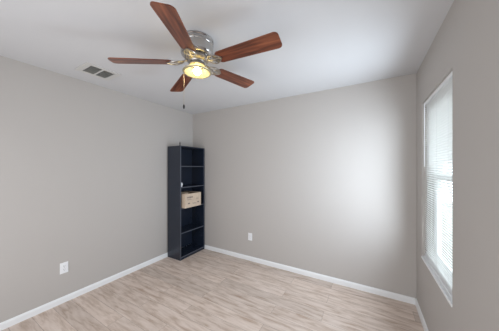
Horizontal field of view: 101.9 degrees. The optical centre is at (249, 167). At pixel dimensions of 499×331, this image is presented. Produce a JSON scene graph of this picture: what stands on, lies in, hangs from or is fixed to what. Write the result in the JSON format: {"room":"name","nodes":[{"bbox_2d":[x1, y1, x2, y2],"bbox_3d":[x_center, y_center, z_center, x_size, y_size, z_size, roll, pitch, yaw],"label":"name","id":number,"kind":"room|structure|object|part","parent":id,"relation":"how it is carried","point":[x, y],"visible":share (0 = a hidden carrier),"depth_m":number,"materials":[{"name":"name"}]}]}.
{"room":"empty bedroom","nodes":[
{"label":"empty bedroom","id":0,"kind":"room"},
{"bbox_2d":[0,56,192,322],"bbox_3d":[-2.353,0.221,1.685,0.130,2.440,5.180,0,0,30],"label":"wall","id":1,"kind":"structure","parent":0,"point":[84,165],"depth_m":2.24,"materials":[{"name":"grey paint"}]},
{"bbox_2d":[60,261,67,273],"bbox_3d":[-1.989,1.071,2.172,0.009,0.115,0.070,0,0,30],"label":"wall outlet","id":2,"kind":"object","parent":1,"relation":"attached to","point":[63,266],"visible":1,"depth_m":2.17,"materials":[{"name":"white plastic"}]},
{"bbox_2d":[0,252,167,330],"bbox_3d":[-1.921,1.408,2.284,0.013,0.066,3.450,0,0,30],"label":"baseboard","id":3,"kind":"structure","parent":1,"relation":"attached to","point":[17,319],"depth_m":2.22,"materials":[{"name":"white paint"}]},
{"bbox_2d":[2,249,423,330],"bbox_3d":[-0.887,1.491,0.831,3.523,0.100,5.180,0,0,30],"label":"floor","id":4,"kind":"structure","parent":0,"point":[206,290],"depth_m":2.11,"materials":[{"name":"brown wood"}]},
{"bbox_2d":[168,146,203,260],"bbox_3d":[-1.065,0.546,3.442,0.299,1.790,0.538,0,0,30],"label":"bookcase","id":5,"kind":"object","parent":4,"relation":"on","point":[185,163],"visible":0.95,"depth_m":3.52,"materials":[{"name":"black laminate"}]},
{"bbox_3d":[-1.196,0.546,3.217,0.298,1.790,0.017,0,0,30],"label":"panel","id":6,"kind":"part","parent":5,"relation":"part of","materials":[{"name":"black laminate"}]},
{"bbox_3d":[-1.190,0.528,3.516,0.004,1.721,0.504,0,0,30],"label":"panel","id":7,"kind":"part","parent":5,"relation":"part of","materials":[{"name":"black laminate"}]},
{"bbox_3d":[-1.064,0.307,3.442,0.288,0.017,0.504,0,0,30],"label":"shelf","id":8,"kind":"part","parent":5,"relation":"part of","materials":[{"name":"black laminate"}]},
{"bbox_2d":[181,191,200,207],"bbox_3d":[-1.046,0.511,3.371,0.301,0.235,0.357,0,0,28],"label":"cardboard box","id":9,"kind":"object","parent":5,"relation":"on","point":[188,198],"visible":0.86,"depth_m":3.26,"materials":[{"name":"beige cardboard"}]},
{"bbox_3d":[-1.064,1.024,3.442,0.288,0.017,0.504,0,0,30],"label":"shelf","id":10,"kind":"part","parent":5,"relation":"part of","materials":[{"name":"black laminate"}]},
{"bbox_3d":[-1.065,-0.341,3.443,0.298,0.017,0.504,0,0,30],"label":"panel","id":11,"kind":"part","parent":5,"relation":"part of","materials":[{"name":"black laminate"}]},
{"bbox_3d":[-1.064,1.397,3.442,0.288,0.017,0.504,0,0,30],"label":"shelf","id":12,"kind":"part","parent":5,"relation":"part of","materials":[{"name":"black laminate"}]},
{"bbox_3d":[-0.934,0.546,3.668,0.298,1.790,0.017,0,0,30],"label":"panel","id":13,"kind":"part","parent":5,"relation":"part of","materials":[{"name":"black laminate"}]},
{"bbox_2d":[0,0,453,113],"bbox_3d":[-0.887,-1.049,0.831,3.523,0.100,5.180,0,0,30],"label":"ceiling","id":14,"kind":"structure","parent":0,"point":[327,44],"depth_m":1.57,"materials":[{"name":"grey paint"}]},
{"bbox_2d":[75,62,120,80],"bbox_3d":[-1.567,-0.995,2.103,0.274,0.010,0.304,0,0,30],"label":"ceiling vent","id":15,"kind":"object","parent":14,"relation":"in","point":[88,68],"visible":1,"depth_m":2.09,"materials":[{"name":"grey metal"}]},
{"bbox_2d":[108,1,281,108],"bbox_3d":[-0.353,-0.730,1.583,1.250,0.538,1.163,0,0,30],"label":"ceiling fan","id":16,"kind":"object","parent":14,"relation":"hanging from","point":[196,46],"visible":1,"depth_m":1.47,"materials":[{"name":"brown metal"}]},
{"bbox_3d":[-0.800,-0.794,1.508,0.425,0.006,0.133,-5,13,-12],"label":"blade","id":17,"kind":"part","parent":16,"relation":"part of","materials":[{"name":"brown wood"}]},
{"bbox_3d":[-0.423,-0.806,1.191,0.133,0.006,0.425,12,3,1],"label":"blade","id":18,"kind":"part","parent":16,"relation":"part of","materials":[{"name":"brown wood"}]},
{"bbox_3d":[-0.639,-0.802,1.918,0.133,0.006,0.425,-15,5,-35],"label":"blade","id":19,"kind":"part","parent":16,"relation":"part of","materials":[{"name":"brown wood"}]},
{"bbox_3d":[-0.411,-0.764,1.590,0.060,0.064,0.060,0,0,30],"label":"bulb","id":20,"kind":"part","parent":16,"relation":"part of","materials":[{"name":"beige glass"}]},
{"bbox_3d":[-0.411,-0.775,1.590,0.218,0.057,0.218,0,0,30],"label":"lamp shade","id":21,"kind":"part","parent":16,"relation":"part of","materials":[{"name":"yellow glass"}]},
{"bbox_3d":[-0.136,-0.827,1.880,0.133,0.006,0.425,-16,-10,43],"label":"blade","id":22,"kind":"part","parent":16,"relation":"part of","materials":[{"name":"brown wood"}]},
{"bbox_3d":[-0.023,-0.821,1.399,0.490,0.006,0.133,0,-12,26],"label":"blade","id":23,"kind":"part","parent":16,"relation":"part of","materials":[{"name":"brown wood"}]},
{"bbox_2d":[193,73,415,298],"bbox_3d":[0.384,0.221,3.013,3.263,2.440,0.130,0,0,30],"label":"wall","id":24,"kind":"structure","parent":0,"point":[323,182],"depth_m":2.62,"materials":[{"name":"grey paint"}]},
{"bbox_2d":[248,233,251,240],"bbox_3d":[0.009,1.070,3.151,0.070,0.115,0.009,0,0,30],"label":"wall outlet","id":25,"kind":"object","parent":24,"relation":"attached to","point":[249,234],"visible":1,"depth_m":3.15,"materials":[{"name":"white plastic"}]},
{"bbox_2d":[204,245,414,304],"bbox_3d":[0.348,1.408,2.951,3.237,0.066,0.013,0,0,30],"label":"baseboard","id":26,"kind":"structure","parent":24,"relation":"attached to","point":[403,298],"depth_m":2.60,"materials":[{"name":"white paint"}]},
{"bbox_2d":[416,0,498,330],"bbox_3d":[0.579,0.221,-0.023,0.130,2.440,5.180,0,0,30],"label":"wall","id":27,"kind":"structure","parent":0,"point":[465,45],"depth_m":1.05,"materials":[{"name":"grey paint"}]},
{"bbox_2d":[415,298,428,330],"bbox_3d":[0.887,1.408,0.648,0.013,0.066,3.450,0,0,30],"label":"baseboard","id":28,"kind":"structure","parent":27,"relation":"attached to","point":[423,322],"depth_m":1.91,"materials":[{"name":"white paint"}]},
{"bbox_2d":[421,256,451,306],"bbox_3d":[1.470,0.840,1.556,0.091,0.020,0.795,0,0,30],"label":"window sill","id":29,"kind":"structure","parent":27,"relation":"attached to","point":[444,291],"depth_m":1.51,"materials":[{"name":"white paint"}]},
{"bbox_2d":[434,165,451,279],"bbox_3d":[1.523,0.120,1.524,0.057,1.462,0.795,0,0,30],"label":"window","id":30,"kind":"structure","parent":27,"relation":"in","point":[438,165],"depth_m":1.80,"materials":[{"name":"white plastic"}]},
{"bbox_2d":[424,72,451,297],"bbox_3d":[1.455,0.110,1.564,0.039,1.441,0.779,0,0,30],"label":"window blind","id":31,"kind":"object","parent":30,"relation":"attached to","point":[438,105],"visible":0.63,"depth_m":1.54,"materials":[{"name":"white plastic"}]},
{"bbox_3d":[1.460,0.117,1.561,0.026,1.398,0.001,0,0,30],"label":"ladder cord","id":32,"kind":"part","parent":31,"relation":"part of","materials":[{"name":"white fabric"}]},
{"bbox_3d":[1.460,0.823,1.561,0.026,0.014,0.779,0,0,30],"label":"rail","id":33,"kind":"part","parent":31,"relation":"part of","materials":[{"name":"white plastic"}]},
{"bbox_3d":[1.459,-0.596,1.562,0.030,0.029,0.779,0,0,30],"label":"head rail","id":34,"kind":"part","parent":31,"relation":"part of","materials":[{"name":"white plastic"}]},
{"label":"outside","id":35,"kind":"structure","parent":0,"visible":0},
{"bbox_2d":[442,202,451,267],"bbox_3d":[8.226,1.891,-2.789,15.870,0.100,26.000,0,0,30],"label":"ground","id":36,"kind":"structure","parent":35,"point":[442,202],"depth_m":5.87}
]}

